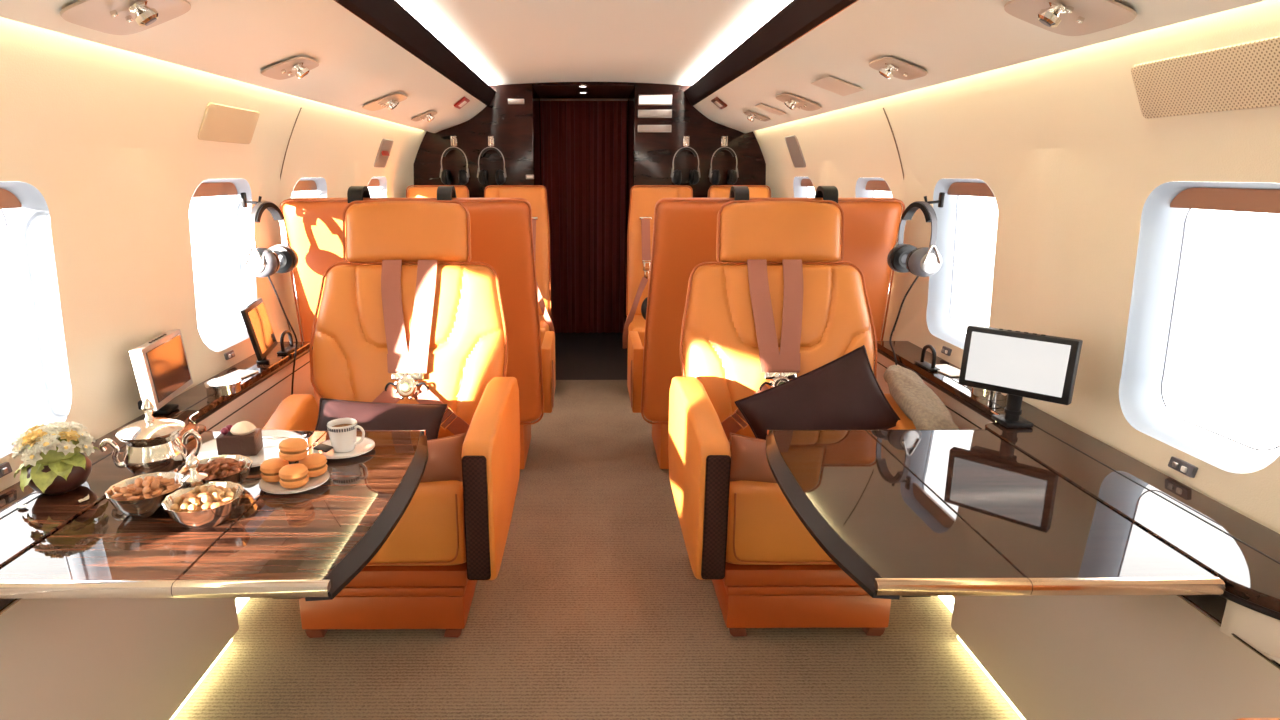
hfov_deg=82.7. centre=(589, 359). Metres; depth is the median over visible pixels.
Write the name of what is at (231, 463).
pecan
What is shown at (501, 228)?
seat
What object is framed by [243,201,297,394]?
headset
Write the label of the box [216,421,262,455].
cake slice
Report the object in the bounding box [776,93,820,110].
light
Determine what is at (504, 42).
ceiling
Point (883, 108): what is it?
trim
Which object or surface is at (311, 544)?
folding table
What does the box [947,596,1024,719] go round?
trim
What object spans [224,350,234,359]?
switch
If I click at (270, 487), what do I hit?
plate
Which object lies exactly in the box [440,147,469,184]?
headset
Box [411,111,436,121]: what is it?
light
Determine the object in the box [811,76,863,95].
hatch
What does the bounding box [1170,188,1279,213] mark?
shade
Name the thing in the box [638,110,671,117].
sign
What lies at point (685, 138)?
hook
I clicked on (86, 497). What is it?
petal
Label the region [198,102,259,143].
access panel
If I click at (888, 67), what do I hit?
light
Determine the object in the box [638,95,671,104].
sign
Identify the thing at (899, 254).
cushion
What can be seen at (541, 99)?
rail
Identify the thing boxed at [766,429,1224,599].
folding table
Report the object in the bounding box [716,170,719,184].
cushion
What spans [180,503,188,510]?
hazelnut
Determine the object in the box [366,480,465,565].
seat cushion
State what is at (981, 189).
shade
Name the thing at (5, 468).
switch
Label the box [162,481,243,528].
bowl
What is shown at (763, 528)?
seat cushion
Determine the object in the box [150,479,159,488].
almond
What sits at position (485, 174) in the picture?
cushion
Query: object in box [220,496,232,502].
almond
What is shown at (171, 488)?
almond
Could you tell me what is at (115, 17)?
light
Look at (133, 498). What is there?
almond
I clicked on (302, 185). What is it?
shade
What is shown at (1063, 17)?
light
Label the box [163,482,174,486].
almond
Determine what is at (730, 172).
cushion
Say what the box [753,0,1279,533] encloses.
wall
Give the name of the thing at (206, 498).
hazelnut
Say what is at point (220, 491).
cashew
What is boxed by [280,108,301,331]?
trim
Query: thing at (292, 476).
macaron
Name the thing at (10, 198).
shade
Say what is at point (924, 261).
ear cup
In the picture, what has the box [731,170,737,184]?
ear cup
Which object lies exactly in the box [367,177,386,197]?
window
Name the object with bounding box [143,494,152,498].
almond
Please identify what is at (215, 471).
pecan
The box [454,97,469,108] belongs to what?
light
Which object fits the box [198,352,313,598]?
base cabinet
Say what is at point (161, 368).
monitor
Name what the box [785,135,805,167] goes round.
vent panel
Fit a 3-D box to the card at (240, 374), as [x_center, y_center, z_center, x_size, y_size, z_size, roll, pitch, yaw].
[-1.081,0.048,2.216,0.070,0.004,0.120,3,15,11]
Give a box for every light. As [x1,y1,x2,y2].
[59,0,190,34]
[261,56,318,79]
[362,93,406,110]
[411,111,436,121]
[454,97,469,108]
[711,97,726,108]
[744,111,769,121]
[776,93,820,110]
[869,57,927,79]
[1004,0,1136,35]
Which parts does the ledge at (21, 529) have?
chrome trim, edge trim, cable handle, plate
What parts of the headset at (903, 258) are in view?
cord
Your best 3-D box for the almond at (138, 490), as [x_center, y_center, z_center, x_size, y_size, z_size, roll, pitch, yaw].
[-0.814,0.236,1.309,0.013,0.009,0.023,12,19,39]
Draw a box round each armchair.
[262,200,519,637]
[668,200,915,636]
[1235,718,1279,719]
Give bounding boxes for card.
[218,370,258,378]
[935,364,959,376]
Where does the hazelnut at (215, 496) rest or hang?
in the dish at (149, 507)
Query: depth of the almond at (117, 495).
1.30 m
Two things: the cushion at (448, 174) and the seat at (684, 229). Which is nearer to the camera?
the seat at (684, 229)
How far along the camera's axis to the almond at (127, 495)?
1.29 m
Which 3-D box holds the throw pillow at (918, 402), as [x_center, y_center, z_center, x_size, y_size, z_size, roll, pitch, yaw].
[0.940,0.121,2.070,0.126,0.128,0.391,1,14,4]
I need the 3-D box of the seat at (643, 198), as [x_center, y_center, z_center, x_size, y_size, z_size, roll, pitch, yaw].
[0.419,-0.424,4.300,0.461,1.184,0.619,0,14,0]
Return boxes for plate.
[189,429,304,466]
[259,470,329,493]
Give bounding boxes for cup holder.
[204,377,240,395]
[971,387,1006,399]
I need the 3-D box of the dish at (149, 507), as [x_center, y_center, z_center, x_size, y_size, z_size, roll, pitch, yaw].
[-0.747,0.220,1.346,0.257,0.104,0.260,0,14,0]
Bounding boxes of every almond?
[110,493,123,498]
[113,487,120,492]
[115,498,125,500]
[120,487,128,493]
[123,493,134,498]
[126,496,140,500]
[127,486,135,490]
[132,488,142,493]
[135,478,142,486]
[142,480,150,486]
[142,486,150,493]
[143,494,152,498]
[147,476,155,482]
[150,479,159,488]
[151,489,162,495]
[159,479,170,483]
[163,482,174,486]
[167,486,175,490]
[171,484,180,488]
[184,493,196,498]
[195,492,208,497]
[202,502,214,509]
[211,502,223,508]
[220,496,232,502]
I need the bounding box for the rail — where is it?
[540,98,627,100]
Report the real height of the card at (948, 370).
0.004 m
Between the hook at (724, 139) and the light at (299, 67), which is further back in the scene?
the hook at (724, 139)
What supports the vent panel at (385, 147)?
attached to the wall at (107, 136)
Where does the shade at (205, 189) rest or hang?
attached to the window at (242, 283)
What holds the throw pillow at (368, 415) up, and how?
on the armchair at (406, 321)
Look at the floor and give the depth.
1.98 m
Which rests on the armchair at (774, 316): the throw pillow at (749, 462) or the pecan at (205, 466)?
the throw pillow at (749, 462)
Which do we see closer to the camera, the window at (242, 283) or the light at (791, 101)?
the window at (242, 283)
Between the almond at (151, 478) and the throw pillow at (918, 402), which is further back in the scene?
the throw pillow at (918, 402)
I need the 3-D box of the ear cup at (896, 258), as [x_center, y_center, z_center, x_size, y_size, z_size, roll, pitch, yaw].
[1.102,-0.360,2.564,0.120,0.100,0.032,-3,15,-12]
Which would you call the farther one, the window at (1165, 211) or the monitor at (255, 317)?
the monitor at (255, 317)
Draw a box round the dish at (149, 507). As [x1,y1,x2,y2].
[105,454,252,528]
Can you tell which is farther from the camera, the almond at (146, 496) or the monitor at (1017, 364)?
the monitor at (1017, 364)
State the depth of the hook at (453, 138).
4.63 m
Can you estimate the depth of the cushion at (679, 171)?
4.60 m
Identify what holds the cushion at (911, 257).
on the headset at (903, 258)
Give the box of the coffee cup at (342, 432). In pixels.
[327,418,364,452]
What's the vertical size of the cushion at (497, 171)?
0.092 m
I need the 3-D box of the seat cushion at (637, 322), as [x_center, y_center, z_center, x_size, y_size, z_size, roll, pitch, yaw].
[0.435,-0.163,4.276,0.425,0.150,0.440,0,14,0]
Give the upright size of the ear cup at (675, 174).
0.094 m
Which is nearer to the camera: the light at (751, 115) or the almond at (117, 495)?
the almond at (117, 495)
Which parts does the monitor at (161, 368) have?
arm, post, plate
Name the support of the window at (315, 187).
in the wall at (107, 136)
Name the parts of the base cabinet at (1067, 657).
drawer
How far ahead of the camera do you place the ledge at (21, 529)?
1.47 m
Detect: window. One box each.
[0,182,71,457]
[189,179,256,351]
[292,177,326,297]
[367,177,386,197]
[793,177,813,197]
[855,177,892,288]
[926,179,997,349]
[1119,181,1279,472]
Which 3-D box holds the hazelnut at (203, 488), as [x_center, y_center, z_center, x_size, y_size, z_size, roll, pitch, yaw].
[-0.689,0.231,1.292,0.014,0.014,0.014,2,15,7]
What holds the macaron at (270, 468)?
on the plate at (270, 487)
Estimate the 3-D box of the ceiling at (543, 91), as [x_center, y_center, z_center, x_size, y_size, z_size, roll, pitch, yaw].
[-0.043,-1.884,5.071,0.750,0.030,0.920,0,14,0]
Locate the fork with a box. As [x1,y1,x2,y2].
[262,434,306,438]
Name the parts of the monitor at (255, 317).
post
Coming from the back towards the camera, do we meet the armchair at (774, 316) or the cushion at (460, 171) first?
the cushion at (460, 171)
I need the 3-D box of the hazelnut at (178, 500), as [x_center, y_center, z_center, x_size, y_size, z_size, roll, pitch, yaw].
[-0.726,0.248,1.278,0.014,0.014,0.014,-11,18,-37]
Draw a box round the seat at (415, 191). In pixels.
[406,185,468,197]
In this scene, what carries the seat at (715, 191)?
on the floor
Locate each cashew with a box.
[186,497,196,503]
[216,488,223,495]
[223,487,230,494]
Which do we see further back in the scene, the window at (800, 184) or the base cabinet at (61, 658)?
the window at (800, 184)
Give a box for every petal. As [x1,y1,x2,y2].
[16,503,27,507]
[78,494,88,501]
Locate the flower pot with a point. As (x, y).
(55, 462)
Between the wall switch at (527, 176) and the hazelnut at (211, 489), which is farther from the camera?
the wall switch at (527, 176)
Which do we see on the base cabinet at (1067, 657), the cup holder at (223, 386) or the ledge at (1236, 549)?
the ledge at (1236, 549)
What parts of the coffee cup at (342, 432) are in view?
handle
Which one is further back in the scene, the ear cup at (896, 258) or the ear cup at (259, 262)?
the ear cup at (896, 258)
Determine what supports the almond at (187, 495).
in the dish at (149, 507)
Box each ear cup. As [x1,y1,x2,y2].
[243,248,277,277]
[277,244,297,272]
[441,170,447,184]
[461,170,468,184]
[478,170,484,184]
[499,170,505,184]
[672,170,678,184]
[693,170,698,184]
[709,170,716,184]
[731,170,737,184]
[887,244,908,272]
[908,247,941,276]
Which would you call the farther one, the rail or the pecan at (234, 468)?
the rail
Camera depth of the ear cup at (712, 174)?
4.61 m
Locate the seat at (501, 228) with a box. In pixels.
[280,186,555,468]
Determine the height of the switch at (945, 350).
0.024 m
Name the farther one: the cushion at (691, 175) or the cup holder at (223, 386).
the cushion at (691, 175)
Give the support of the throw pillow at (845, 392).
on the armchair at (774, 316)
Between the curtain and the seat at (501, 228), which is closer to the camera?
the seat at (501, 228)
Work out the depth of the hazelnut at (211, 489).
1.28 m
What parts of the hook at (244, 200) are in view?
mounting plate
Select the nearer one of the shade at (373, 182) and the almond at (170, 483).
the almond at (170, 483)
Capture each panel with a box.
[0,0,495,132]
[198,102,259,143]
[374,139,392,167]
[684,0,1264,132]
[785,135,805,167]
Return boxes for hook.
[241,192,261,207]
[451,136,456,146]
[488,136,493,146]
[683,136,688,146]
[721,136,727,146]
[924,192,944,207]
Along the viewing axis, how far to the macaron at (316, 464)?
1.45 m
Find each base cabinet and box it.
[0,598,238,719]
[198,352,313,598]
[873,353,992,598]
[951,595,1279,719]
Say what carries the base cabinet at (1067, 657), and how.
on the floor
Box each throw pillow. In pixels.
[315,398,446,439]
[420,433,465,482]
[729,433,776,482]
[735,345,900,439]
[883,365,958,428]
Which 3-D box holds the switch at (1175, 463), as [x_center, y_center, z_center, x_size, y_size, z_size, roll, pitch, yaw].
[1.202,0.217,1.471,0.015,0.024,0.060,0,14,0]
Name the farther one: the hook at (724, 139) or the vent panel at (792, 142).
the hook at (724, 139)
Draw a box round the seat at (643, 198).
[623,185,692,366]
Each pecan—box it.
[198,463,209,471]
[208,463,219,470]
[211,467,218,474]
[214,460,226,464]
[221,464,228,469]
[221,469,227,475]
[227,460,237,465]
[227,471,238,475]
[232,466,239,471]
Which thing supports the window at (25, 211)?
in the wall at (107, 136)
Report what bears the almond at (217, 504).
in the dish at (149, 507)
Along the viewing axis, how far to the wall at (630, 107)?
5.26 m
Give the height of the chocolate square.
0.009 m
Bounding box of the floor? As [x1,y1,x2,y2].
[172,332,1022,719]
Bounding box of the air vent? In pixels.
[1131,36,1279,118]
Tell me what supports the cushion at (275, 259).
on the headset at (281, 258)
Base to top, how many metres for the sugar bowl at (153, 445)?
0.167 m
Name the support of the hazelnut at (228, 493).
in the dish at (149, 507)
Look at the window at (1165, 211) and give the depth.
1.58 m
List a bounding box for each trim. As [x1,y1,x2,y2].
[170,598,241,719]
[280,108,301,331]
[883,108,903,329]
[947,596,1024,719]
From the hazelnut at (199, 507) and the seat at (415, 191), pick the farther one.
the seat at (415, 191)
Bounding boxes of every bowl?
[99,398,201,474]
[105,472,184,517]
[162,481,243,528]
[178,455,252,486]
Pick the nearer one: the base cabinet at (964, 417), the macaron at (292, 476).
the macaron at (292, 476)
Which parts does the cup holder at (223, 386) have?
lid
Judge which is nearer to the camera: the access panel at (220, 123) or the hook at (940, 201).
the access panel at (220, 123)
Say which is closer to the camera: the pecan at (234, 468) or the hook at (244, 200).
the pecan at (234, 468)
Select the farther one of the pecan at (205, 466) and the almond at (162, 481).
the pecan at (205, 466)
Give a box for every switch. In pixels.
[0,462,11,477]
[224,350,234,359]
[526,175,533,178]
[941,346,951,355]
[1168,456,1197,477]
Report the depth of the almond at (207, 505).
1.25 m
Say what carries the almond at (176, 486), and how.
in the dish at (149, 507)
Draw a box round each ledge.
[0,330,312,568]
[873,341,1279,619]
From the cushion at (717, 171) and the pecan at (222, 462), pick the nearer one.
the pecan at (222, 462)
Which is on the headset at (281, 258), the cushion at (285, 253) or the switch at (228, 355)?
the cushion at (285, 253)
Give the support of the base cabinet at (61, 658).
on the floor
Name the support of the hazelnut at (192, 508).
in the dish at (149, 507)
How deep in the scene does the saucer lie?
1.60 m
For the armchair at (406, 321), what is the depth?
2.30 m
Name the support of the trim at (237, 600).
attached to the wall at (107, 136)
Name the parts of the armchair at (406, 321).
armrest, seat frame, backrest, armrest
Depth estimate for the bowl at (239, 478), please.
1.40 m
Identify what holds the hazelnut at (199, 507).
in the dish at (149, 507)
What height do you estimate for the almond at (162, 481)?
0.009 m
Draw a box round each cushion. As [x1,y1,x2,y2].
[265,248,279,273]
[268,245,293,272]
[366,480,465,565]
[446,170,450,184]
[458,170,461,184]
[483,170,487,184]
[496,170,498,184]
[539,315,550,346]
[626,315,645,346]
[678,170,681,183]
[689,170,693,184]
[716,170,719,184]
[726,442,836,564]
[727,170,732,184]
[891,245,916,272]
[906,247,922,273]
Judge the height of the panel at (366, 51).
0.259 m
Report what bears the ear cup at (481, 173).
on the headset at (482, 175)
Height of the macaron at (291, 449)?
0.043 m
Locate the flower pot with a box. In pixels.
[11,421,98,494]
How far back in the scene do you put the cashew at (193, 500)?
1.25 m
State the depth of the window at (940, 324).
2.53 m
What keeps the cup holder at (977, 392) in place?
on the ledge at (1236, 549)
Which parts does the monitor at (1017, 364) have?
post, plate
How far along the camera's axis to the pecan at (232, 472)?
1.39 m
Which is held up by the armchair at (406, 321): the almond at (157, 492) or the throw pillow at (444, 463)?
the throw pillow at (444, 463)
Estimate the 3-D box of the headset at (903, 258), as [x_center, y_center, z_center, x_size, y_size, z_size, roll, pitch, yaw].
[1.115,-0.189,2.485,0.148,0.690,0.308,1,14,2]
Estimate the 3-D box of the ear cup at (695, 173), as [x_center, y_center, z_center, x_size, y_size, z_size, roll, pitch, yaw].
[0.677,-1.172,4.648,0.030,0.094,0.113,0,14,0]
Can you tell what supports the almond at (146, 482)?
in the dish at (149, 507)
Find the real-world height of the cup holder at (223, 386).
0.031 m
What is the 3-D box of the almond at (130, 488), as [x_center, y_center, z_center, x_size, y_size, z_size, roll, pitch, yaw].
[-0.824,0.231,1.303,0.013,0.012,0.022,-6,16,-22]
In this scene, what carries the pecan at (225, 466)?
in the dish at (149, 507)
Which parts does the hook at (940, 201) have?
mounting plate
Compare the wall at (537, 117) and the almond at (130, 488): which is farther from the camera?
the wall at (537, 117)
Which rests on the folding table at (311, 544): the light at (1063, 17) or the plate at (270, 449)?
the plate at (270, 449)
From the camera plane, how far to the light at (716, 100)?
3.89 m
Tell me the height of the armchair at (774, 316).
1.166 m
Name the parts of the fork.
handle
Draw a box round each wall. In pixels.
[0,17,426,491]
[414,82,765,197]
[533,88,541,184]
[625,88,633,321]
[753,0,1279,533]
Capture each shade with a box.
[0,188,20,208]
[192,182,237,197]
[293,180,316,190]
[368,179,379,186]
[801,179,812,186]
[866,180,889,190]
[948,182,993,196]
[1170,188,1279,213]
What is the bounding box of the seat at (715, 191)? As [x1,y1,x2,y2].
[708,185,770,197]
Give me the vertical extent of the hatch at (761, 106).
0.046 m
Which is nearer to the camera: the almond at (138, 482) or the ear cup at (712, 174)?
the almond at (138, 482)
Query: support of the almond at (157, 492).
in the dish at (149, 507)
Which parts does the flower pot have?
flower, flower, flower, flower, flower, flower, flower, flower, pot, flower, flower, flower, flower, flower, flower, flower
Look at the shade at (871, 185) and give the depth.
3.07 m
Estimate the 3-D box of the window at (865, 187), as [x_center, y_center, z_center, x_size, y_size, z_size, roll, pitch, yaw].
[1.230,-0.504,3.098,0.120,0.534,0.410,0,14,0]
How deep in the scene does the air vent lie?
1.29 m
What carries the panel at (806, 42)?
attached to the wall at (1068, 155)
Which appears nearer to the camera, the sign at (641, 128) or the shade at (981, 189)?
the shade at (981, 189)
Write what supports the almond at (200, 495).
in the dish at (149, 507)
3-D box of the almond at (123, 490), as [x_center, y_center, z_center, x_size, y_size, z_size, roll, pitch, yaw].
[-0.843,0.237,1.313,0.021,0.011,0.014,12,19,39]
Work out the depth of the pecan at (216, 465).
1.39 m
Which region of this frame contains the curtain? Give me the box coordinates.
[540,101,627,332]
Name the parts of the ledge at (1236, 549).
cable handle, plate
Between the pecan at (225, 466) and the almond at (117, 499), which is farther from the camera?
the pecan at (225, 466)
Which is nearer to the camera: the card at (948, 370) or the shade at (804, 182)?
the card at (948, 370)
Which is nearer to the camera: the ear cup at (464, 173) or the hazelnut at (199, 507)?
the hazelnut at (199, 507)
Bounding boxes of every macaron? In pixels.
[260,458,288,481]
[278,438,307,460]
[278,463,308,488]
[299,453,327,476]
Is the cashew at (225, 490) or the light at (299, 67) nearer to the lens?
the cashew at (225, 490)
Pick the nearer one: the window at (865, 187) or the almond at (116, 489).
the almond at (116, 489)
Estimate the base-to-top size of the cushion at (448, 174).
0.092 m
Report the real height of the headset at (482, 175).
0.234 m
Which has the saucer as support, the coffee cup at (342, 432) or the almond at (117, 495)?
the coffee cup at (342, 432)
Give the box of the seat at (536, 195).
[484,185,554,346]
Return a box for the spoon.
[312,442,322,453]
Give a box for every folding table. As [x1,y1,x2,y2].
[0,430,427,600]
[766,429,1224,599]
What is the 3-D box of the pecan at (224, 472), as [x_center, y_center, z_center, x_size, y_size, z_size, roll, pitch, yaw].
[-0.702,0.216,1.393,0.012,0.010,0.025,-7,16,-27]
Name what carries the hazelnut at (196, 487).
in the dish at (149, 507)
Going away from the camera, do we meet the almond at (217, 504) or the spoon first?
the almond at (217, 504)
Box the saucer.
[313,436,374,458]
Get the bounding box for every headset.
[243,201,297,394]
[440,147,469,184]
[477,147,506,184]
[671,147,699,184]
[708,147,738,184]
[887,201,941,364]
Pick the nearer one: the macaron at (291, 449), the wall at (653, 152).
the macaron at (291, 449)
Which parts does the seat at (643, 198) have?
backrest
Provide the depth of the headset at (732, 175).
4.61 m
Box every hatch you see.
[755,103,785,115]
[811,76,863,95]
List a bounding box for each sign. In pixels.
[508,99,523,103]
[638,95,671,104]
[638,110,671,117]
[638,125,671,131]
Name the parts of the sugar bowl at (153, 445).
handle, lid, handle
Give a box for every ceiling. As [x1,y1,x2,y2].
[396,0,791,84]
[533,85,633,97]
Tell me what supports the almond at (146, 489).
in the dish at (149, 507)
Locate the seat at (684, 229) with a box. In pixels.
[627,186,904,468]
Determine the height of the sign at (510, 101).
0.032 m
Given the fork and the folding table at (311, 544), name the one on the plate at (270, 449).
the fork
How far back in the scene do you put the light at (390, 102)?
2.99 m
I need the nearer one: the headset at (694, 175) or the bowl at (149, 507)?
the bowl at (149, 507)
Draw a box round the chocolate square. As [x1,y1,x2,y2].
[313,443,332,451]
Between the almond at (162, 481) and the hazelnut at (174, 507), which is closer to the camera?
the hazelnut at (174, 507)
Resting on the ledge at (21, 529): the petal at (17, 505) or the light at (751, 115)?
the petal at (17, 505)
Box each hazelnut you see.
[170,504,178,511]
[173,497,181,504]
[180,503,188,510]
[188,504,196,511]
[194,486,200,492]
[196,504,201,511]
[199,485,207,492]
[201,495,210,502]
[207,486,215,493]
[211,492,219,499]
[225,491,233,496]
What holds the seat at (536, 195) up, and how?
on the floor
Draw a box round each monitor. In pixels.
[129,329,192,413]
[240,298,277,364]
[959,325,1082,427]
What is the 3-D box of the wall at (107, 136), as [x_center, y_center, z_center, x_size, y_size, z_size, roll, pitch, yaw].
[-0.584,-0.102,1.184,1.205,2.110,7.350,0,14,0]
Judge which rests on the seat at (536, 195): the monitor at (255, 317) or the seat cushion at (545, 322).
the seat cushion at (545, 322)
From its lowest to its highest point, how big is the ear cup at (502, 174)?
0.094 m

